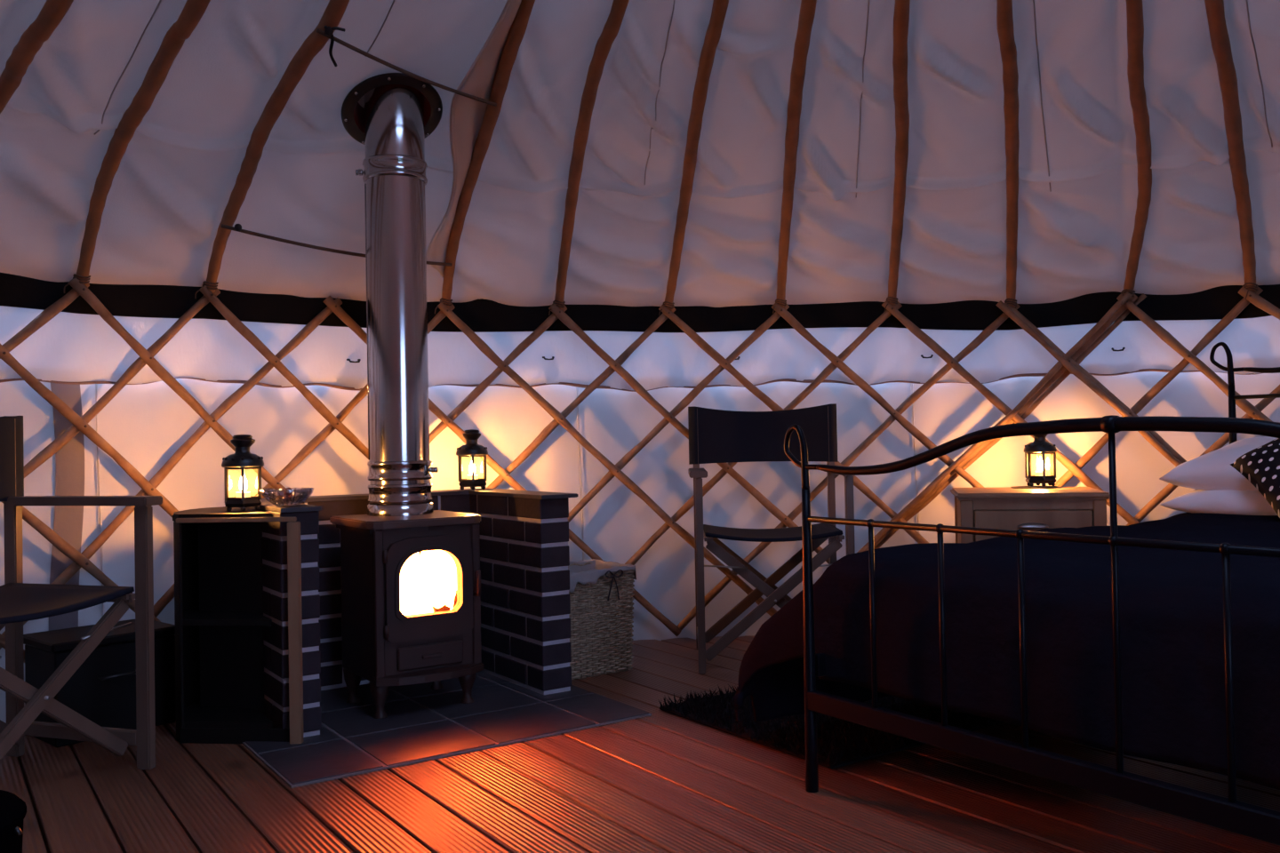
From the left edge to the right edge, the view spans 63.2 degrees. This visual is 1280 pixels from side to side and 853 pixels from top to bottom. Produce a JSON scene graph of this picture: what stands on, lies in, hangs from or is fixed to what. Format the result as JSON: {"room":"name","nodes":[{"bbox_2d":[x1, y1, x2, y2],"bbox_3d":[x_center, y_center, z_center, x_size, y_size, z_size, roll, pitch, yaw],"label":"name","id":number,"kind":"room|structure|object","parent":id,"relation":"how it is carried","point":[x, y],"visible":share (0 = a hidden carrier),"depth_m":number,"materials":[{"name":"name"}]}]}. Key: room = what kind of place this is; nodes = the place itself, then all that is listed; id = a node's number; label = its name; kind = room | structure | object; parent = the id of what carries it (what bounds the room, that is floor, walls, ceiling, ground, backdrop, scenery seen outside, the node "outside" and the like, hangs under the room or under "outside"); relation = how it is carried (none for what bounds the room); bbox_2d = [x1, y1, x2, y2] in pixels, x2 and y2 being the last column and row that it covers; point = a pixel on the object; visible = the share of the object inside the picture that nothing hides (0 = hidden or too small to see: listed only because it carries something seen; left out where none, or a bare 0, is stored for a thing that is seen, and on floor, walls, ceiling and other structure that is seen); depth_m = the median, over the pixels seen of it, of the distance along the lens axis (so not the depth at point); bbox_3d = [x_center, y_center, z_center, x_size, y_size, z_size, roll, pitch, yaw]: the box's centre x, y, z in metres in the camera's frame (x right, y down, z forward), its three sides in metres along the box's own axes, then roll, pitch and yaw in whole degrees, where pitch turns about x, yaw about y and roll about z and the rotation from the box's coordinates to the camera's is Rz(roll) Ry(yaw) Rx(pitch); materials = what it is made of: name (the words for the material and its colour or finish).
{"room":"traditional dwelling","nodes":[
{"label":"traditional dwelling","id":0,"kind":"room"},
{"bbox_2d":[0,0,1279,307],"bbox_3d":[0.490,-1.295,1.187,5.912,1.685,5.914,-1,-1,-19],"label":"ceiling","id":1,"kind":"structure","parent":0,"point":[168,196],"depth_m":3.33,"materials":[{"name":"fabric"}]},
{"bbox_2d":[340,72,442,144],"bbox_3d":[-0.770,-1.008,3.235,0.274,0.225,0.310,-2,-1,44],"label":"flange","id":2,"kind":"object","parent":1,"relation":"attached to","point":[352,114],"visible":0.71,"depth_m":3.19,"materials":[{"name":"grey metal"}]},
{"bbox_2d":[426,0,521,278],"bbox_3d":[-0.546,-0.902,3.279,0.153,0.711,1.072,-1,-1,-24],"label":"fold","id":3,"kind":"object","parent":1,"relation":"hanging from","point":[467,115],"visible":0.85,"depth_m":3.22,"materials":[{"name":"fabric"}]},
{"bbox_2d":[0,635,1279,852],"bbox_3d":[0.542,0.800,1.164,5.899,0.030,5.994,0,-1,-35],"label":"floor","id":4,"kind":"structure","parent":0,"point":[661,781],"depth_m":2.28,"materials":[{"name":"brown wood"}]},
{"bbox_2d":[0,790,26,852],"bbox_3d":[-0.984,0.659,1.411,0.270,0.315,0.264,-1,-1,0],"label":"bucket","id":5,"kind":"object","parent":4,"relation":"on","point":[12,809],"visible":1,"depth_m":1.43,"materials":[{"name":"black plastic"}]},
{"bbox_2d":[0,416,162,769],"bbox_3d":[-1.508,0.403,2.371,0.507,0.875,0.590,-1,-1,18],"label":"chair","id":6,"kind":"object","parent":4,"relation":"on","point":[20,602],"visible":1,"depth_m":2.54,"materials":[{"name":"brown wood"}]},
{"bbox_2d":[23,619,175,747],"bbox_3d":[-1.512,0.711,2.926,0.253,0.275,0.340,-2,-1,41],"label":"box","id":7,"kind":"object","parent":4,"relation":"on","point":[102,690],"visible":0.54,"depth_m":2.85,"materials":[{"name":"black wood"}]},
{"bbox_2d":[242,671,651,788],"bbox_3d":[-0.649,0.830,3.052,1.010,0.008,0.940,0,-1,-35],"label":"tile hearth","id":8,"kind":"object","parent":4,"relation":"on","point":[422,724],"depth_m":2.87,"materials":[{"name":"grey tile"}]},
{"bbox_2d":[172,506,303,743],"bbox_3d":[-1.141,0.537,2.838,0.240,0.607,0.524,0,-1,-41],"label":"base cabinet","id":9,"kind":"object","parent":8,"relation":"on","point":[220,620],"visible":0.98,"depth_m":2.90,"materials":[{"name":"black wood"}]},
{"bbox_2d":[183,606,271,626],"bbox_3d":[-1.170,0.523,2.862,0.195,0.016,0.419,0,-1,-35],"label":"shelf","id":10,"kind":"object","parent":9,"relation":"attached to","point":[192,615],"depth_m":2.82,"materials":[{"name":"black wood"}]},
{"bbox_2d":[184,700,272,728],"bbox_3d":[-1.165,0.793,2.858,0.195,0.016,0.419,0,-1,-35],"label":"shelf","id":11,"kind":"object","parent":9,"relation":"attached to","point":[197,714],"depth_m":2.82,"materials":[{"name":"black wood"}]},
{"bbox_2d":[221,434,263,511],"bbox_3d":[-1.101,0.127,2.884,0.111,0.212,0.111,-1,-1,-20],"label":"candle lantern","id":12,"kind":"object","parent":9,"relation":"on","point":[242,459],"visible":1,"depth_m":2.85,"materials":[{"name":"black metal"}]},
{"bbox_2d":[235,491,250,497],"bbox_3d":[-1.100,0.190,2.883,0.038,0.018,0.038,-1,-1,-20],"label":"candle","id":13,"kind":"object","parent":12,"relation":"on","point":[246,493],"depth_m":2.87,"materials":[{"name":"beige wax"}]},
{"bbox_2d":[329,510,484,719],"bbox_3d":[-0.686,0.548,3.116,0.356,0.560,0.384,0,-1,-35],"label":"wood stove","id":14,"kind":"object","parent":8,"relation":"on","point":[383,646],"visible":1,"depth_m":3.00,"materials":[{"name":"metal"}]},
{"bbox_2d":[355,84,438,516],"bbox_3d":[-0.760,-0.620,3.225,0.208,1.782,0.201,0,-1,-35],"label":"flue pipe","id":15,"kind":"object","parent":14,"relation":"on","point":[395,179],"visible":0.96,"depth_m":3.15,"materials":[{"name":"silver metal"}]},
{"bbox_2d":[400,550,456,615],"bbox_3d":[-0.655,0.455,3.092,0.261,0.264,0.145,0,-1,-35],"label":"fire","id":16,"kind":"object","parent":14,"relation":"in","point":[428,580],"visible":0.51,"depth_m":3.05,"materials":[{"name":"white"}]},
{"bbox_2d":[432,591,456,612],"bbox_3d":[-0.574,0.533,3.090,0.108,0.087,0.056,0,-1,-41],"label":"log","id":17,"kind":"object","parent":14,"relation":"in","point":[444,607],"visible":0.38,"depth_m":3.06,"materials":[{"name":"brown wood"}]},
{"bbox_2d":[246,494,571,737],"bbox_3d":[-0.750,0.531,3.234,0.883,0.600,0.602,0,-1,-35],"label":"brick surround","id":18,"kind":"object","parent":8,"relation":"on","point":[524,549],"visible":0.53,"depth_m":3.23,"materials":[{"name":"black brick"}]},
{"bbox_2d":[224,488,578,512],"bbox_3d":[-0.744,0.225,3.240,0.905,0.012,0.630,0,-1,-35],"label":"slate capping","id":19,"kind":"object","parent":18,"relation":"on","point":[265,505],"visible":0.76,"depth_m":3.30,"materials":[{"name":"grey stone"}]},
{"bbox_2d":[259,488,314,506],"bbox_3d":[-0.968,0.194,2.854,0.142,0.047,0.142,-1,-1,0],"label":"glass dish","id":20,"kind":"object","parent":19,"relation":"on","point":[268,494],"visible":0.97,"depth_m":2.82,"materials":[{"name":"clear glass"}]},
{"bbox_2d":[275,488,284,495],"bbox_3d":[-0.995,0.185,2.877,0.025,0.025,0.024,-1,-1,-28],"label":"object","id":21,"kind":"object","parent":20,"relation":"in","point":[281,493],"visible":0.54,"depth_m":2.87,"materials":[{"name":"grey"}]},
{"bbox_2d":[283,488,292,496],"bbox_3d":[-0.968,0.180,2.860,0.024,0.025,0.024,-1,-1,21],"label":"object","id":22,"kind":"object","parent":20,"relation":"in","point":[285,493],"visible":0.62,"depth_m":2.85,"materials":[{"name":"red"}]},
{"bbox_2d":[456,429,487,490],"bbox_3d":[-0.588,0.116,3.644,0.111,0.212,0.111,-1,-1,-12],"label":"candle lantern","id":23,"kind":"object","parent":19,"relation":"on","point":[471,449],"visible":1,"depth_m":3.61,"materials":[{"name":"black metal"}]},
{"bbox_2d":[466,474,478,479],"bbox_3d":[-0.587,0.179,3.643,0.038,0.018,0.038,-1,-1,-12],"label":"candle","id":24,"kind":"object","parent":23,"relation":"on","point":[469,476],"depth_m":3.63,"materials":[{"name":"beige wax"}]},
{"bbox_2d":[0,278,1139,663],"bbox_3d":[-0.718,0.156,2.347,2.433,1.293,5.738,-2,-1,44],"label":"lattice panel","id":25,"kind":"object","parent":4,"relation":"on","point":[79,423],"visible":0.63,"depth_m":3.83,"materials":[{"name":"brown wood"}]},
{"bbox_2d":[0,0,73,113],"bbox_3d":[-0.975,-1.246,2.168,2.296,1.646,0.120,-2,-1,32],"label":"pole","id":26,"kind":"object","parent":25,"relation":"on","point":[52,12],"visible":1,"depth_m":2.49,"materials":[{"name":"brown wood"}]},
{"bbox_2d":[64,0,210,293],"bbox_3d":[-0.831,-1.244,2.354,2.297,1.650,0.068,-2,-1,41],"label":"pole","id":27,"kind":"object","parent":25,"relation":"on","point":[193,11],"visible":0.97,"depth_m":2.83,"materials":[{"name":"brown wood"}]},
{"bbox_2d":[194,0,349,298],"bbox_3d":[-0.648,-1.253,2.533,0.110,1.636,2.297,0,-1,-42],"label":"pole","id":28,"kind":"object","parent":25,"relation":"on","point":[332,17],"visible":0.97,"depth_m":3.02,"materials":[{"name":"brown wood"}]},
{"bbox_2d":[316,25,496,106],"bbox_3d":[-0.672,-1.023,3.001,0.110,0.085,0.592,-2,-1,41],"label":"rope","id":29,"kind":"object","parent":28,"relation":"attached to","point":[328,32],"visible":1,"depth_m":2.90,"materials":[{"name":"brown fabric"}]},
{"bbox_2d":[434,0,535,313],"bbox_3d":[-0.251,-1.253,2.786,0.067,1.642,2.296,-1,-1,-25],"label":"pole","id":30,"kind":"object","parent":25,"relation":"on","point":[516,32],"visible":1,"depth_m":3.30,"materials":[{"name":"brown wood"}]},
{"bbox_2d":[220,224,452,266],"bbox_3d":[-0.980,-0.601,3.454,0.782,0.072,0.029,0,-1,-36],"label":"rope","id":31,"kind":"object","parent":30,"relation":"attached to","point":[237,228],"visible":0.87,"depth_m":3.37,"materials":[{"name":"brown fabric"}]},
{"bbox_2d":[548,0,629,315],"bbox_3d":[-0.027,-1.258,2.873,0.088,1.636,2.297,-1,-1,-16],"label":"pole","id":32,"kind":"object","parent":25,"relation":"on","point":[611,29],"visible":1,"depth_m":3.38,"materials":[{"name":"brown wood"}]},
{"bbox_2d":[0,305,1279,391],"bbox_3d":[0.509,-0.311,1.173,5.908,0.250,5.909,-1,-1,-11],"label":"valance","id":33,"kind":"object","parent":25,"relation":"hanging from","point":[70,348],"visible":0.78,"depth_m":3.86,"materials":[{"name":"white fabric"}]},
{"bbox_2d":[0,272,1279,332],"bbox_3d":[0.508,-0.473,1.174,5.870,0.180,5.874,-1,-1,8],"label":"wall band","id":34,"kind":"object","parent":25,"relation":"attached to","point":[133,300],"visible":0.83,"depth_m":3.86,"materials":[{"name":"black fabric"}]},
{"bbox_2d":[658,0,728,316],"bbox_3d":[0.256,-1.263,2.936,0.078,1.636,2.297,-1,-1,-8],"label":"pole","id":35,"kind":"object","parent":25,"relation":"on","point":[713,34],"visible":0.99,"depth_m":3.44,"materials":[{"name":"brown wood"}]},
{"bbox_2d":[772,0,816,313],"bbox_3d":[0.503,-1.271,2.951,0.076,1.631,2.297,-1,-1,1],"label":"pole","id":36,"kind":"object","parent":25,"relation":"on","point":[808,7],"visible":0.99,"depth_m":3.46,"materials":[{"name":"brown wood"}]},
{"bbox_2d":[884,0,910,311],"bbox_3d":[0.766,-1.273,2.929,0.084,1.638,2.297,-1,-1,10],"label":"pole","id":37,"kind":"object","parent":25,"relation":"on","point":[901,7],"visible":1,"depth_m":3.45,"materials":[{"name":"brown wood"}]},
{"bbox_2d":[568,559,636,679],"bbox_3d":[-0.207,0.652,3.554,0.341,0.360,0.292,0,-1,-35],"label":"wicker basket","id":38,"kind":"object","parent":4,"relation":"on","point":[596,586],"visible":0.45,"depth_m":3.48,"materials":[{"name":"grey wicker"}]},
{"bbox_2d":[688,403,855,674],"bbox_3d":[0.457,0.370,3.683,0.560,0.905,0.487,-1,-1,2],"label":"chair","id":39,"kind":"object","parent":4,"relation":"on","point":[715,436],"visible":0.87,"depth_m":3.85,"materials":[{"name":"brown wood"}]},
{"bbox_2d":[658,683,1003,769],"bbox_3d":[0.743,0.787,3.054,1.277,0.041,0.776,0,-1,-35],"label":"shag rug","id":40,"kind":"object","parent":4,"relation":"on","point":[841,743],"visible":0.23,"depth_m":2.74,"materials":[{"name":"black carpet"}]},
{"bbox_2d":[676,286,1279,630],"bbox_3d":[2.205,0.113,2.686,1.315,1.277,4.826,0,-1,-42],"label":"lattice panel","id":41,"kind":"object","parent":4,"relation":"on","point":[1069,362],"visible":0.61,"depth_m":3.83,"materials":[{"name":"brown wood"}]},
{"bbox_2d":[996,0,1019,313],"bbox_3d":[1.024,-1.264,2.869,0.076,1.666,2.298,-1,-1,18],"label":"pole","id":42,"kind":"object","parent":41,"relation":"on","point":[1004,20],"visible":0.99,"depth_m":3.39,"materials":[{"name":"brown wood"}]},
{"bbox_2d":[1120,0,1151,304],"bbox_3d":[1.293,-1.274,2.759,0.111,1.660,2.298,-1,-1,26],"label":"pole","id":43,"kind":"object","parent":41,"relation":"on","point":[1134,9],"visible":0.97,"depth_m":3.30,"materials":[{"name":"brown wood"}]},
{"bbox_2d":[1204,0,1258,299],"bbox_3d":[1.458,-1.272,2.664,0.068,1.670,2.297,-2,-1,34],"label":"pole","id":44,"kind":"object","parent":41,"relation":"on","point":[1219,35],"visible":1,"depth_m":3.21,"materials":[{"name":"brown wood"}]},
{"bbox_2d":[950,487,1109,543],"bbox_3d":[1.324,0.511,3.553,0.476,0.588,0.419,-1,-1,14],"label":"bedside table","id":45,"kind":"object","parent":4,"relation":"on","point":[989,508],"visible":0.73,"depth_m":3.39,"materials":[{"name":"brown wood"}]},
{"bbox_2d":[1010,486,1057,488],"bbox_3d":[1.401,0.215,3.695,0.163,0.004,0.130,-1,-1,0],"label":"coaster","id":46,"kind":"object","parent":45,"relation":"on","point":[1014,487],"visible":0.97,"depth_m":3.65,"materials":[{"name":"brown"}]},
{"bbox_2d":[1023,434,1056,487],"bbox_3d":[1.427,0.107,3.708,0.111,0.212,0.111,-2,-1,38],"label":"candle lantern","id":47,"kind":"object","parent":46,"relation":"on","point":[1039,445],"visible":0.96,"depth_m":3.68,"materials":[{"name":"black metal"}]},
{"bbox_2d":[1034,472,1046,475],"bbox_3d":[1.428,0.170,3.708,0.038,0.018,0.038,-2,-1,38],"label":"candle","id":48,"kind":"object","parent":47,"relation":"on","point":[1036,473],"depth_m":3.69,"materials":[{"name":"beige wax"}]},
{"bbox_2d":[784,342,1279,846],"bbox_3d":[1.562,0.236,2.248,1.930,1.091,1.578,0,-1,-35],"label":"bed","id":49,"kind":"object","parent":4,"relation":"on","point":[1262,824],"visible":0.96,"depth_m":1.84,"materials":[{"name":"black metal"}]},
{"bbox_3d":[1.573,0.390,2.251,1.820,0.178,1.376,0,-1,-35],"label":"mattress","id":50,"kind":"object","parent":49,"relation":"on","visible":0},
{"bbox_2d":[734,512,1279,790],"bbox_3d":[1.433,0.466,2.150,1.538,0.499,2.074,0,-1,-35],"label":"duvet","id":51,"kind":"object","parent":50,"relation":"on","point":[1171,601],"visible":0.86,"depth_m":1.89,"materials":[{"name":"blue fabric"}]},
{"bbox_2d":[1160,489,1277,515],"bbox_3d":[1.895,0.202,2.865,0.459,0.114,0.700,0,-1,-35],"label":"pillow","id":52,"kind":"object","parent":51,"relation":"on","point":[1214,501],"visible":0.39,"depth_m":2.89,"materials":[{"name":"white fabric"}]},
{"bbox_2d":[1159,436,1276,490],"bbox_3d":[1.911,0.103,2.885,0.453,0.170,0.720,0,-1,-35],"label":"pillow","id":53,"kind":"object","parent":52,"relation":"on","point":[1212,470],"visible":0.72,"depth_m":2.97,"materials":[{"name":"white fabric"}]},
{"bbox_2d":[1230,438,1279,518],"bbox_3d":[1.746,0.098,2.613,0.320,0.360,0.431,-1,-1,7],"label":"cushion","id":54,"kind":"object","parent":51,"relation":"on","point":[1260,466],"visible":1,"depth_m":2.70,"materials":[{"name":"fabric"}]},
{"bbox_2d":[0,371,1279,723],"bbox_3d":[0.520,0.195,1.165,5.958,1.220,5.956,-1,-1,0],"label":"wall","id":55,"kind":"structure","parent":0,"point":[146,424],"depth_m":3.96,"materials":[{"name":"beige fabric"}]},
{"bbox_2d":[48,383,84,631],"bbox_3d":[-1.710,0.345,3.104,0.002,1.000,0.105,-2,-1,41],"label":"trim","id":56,"kind":"structure","parent":55,"relation":"attached to","point":[69,460],"depth_m":3.11,"materials":[{"name":"grey fabric"}]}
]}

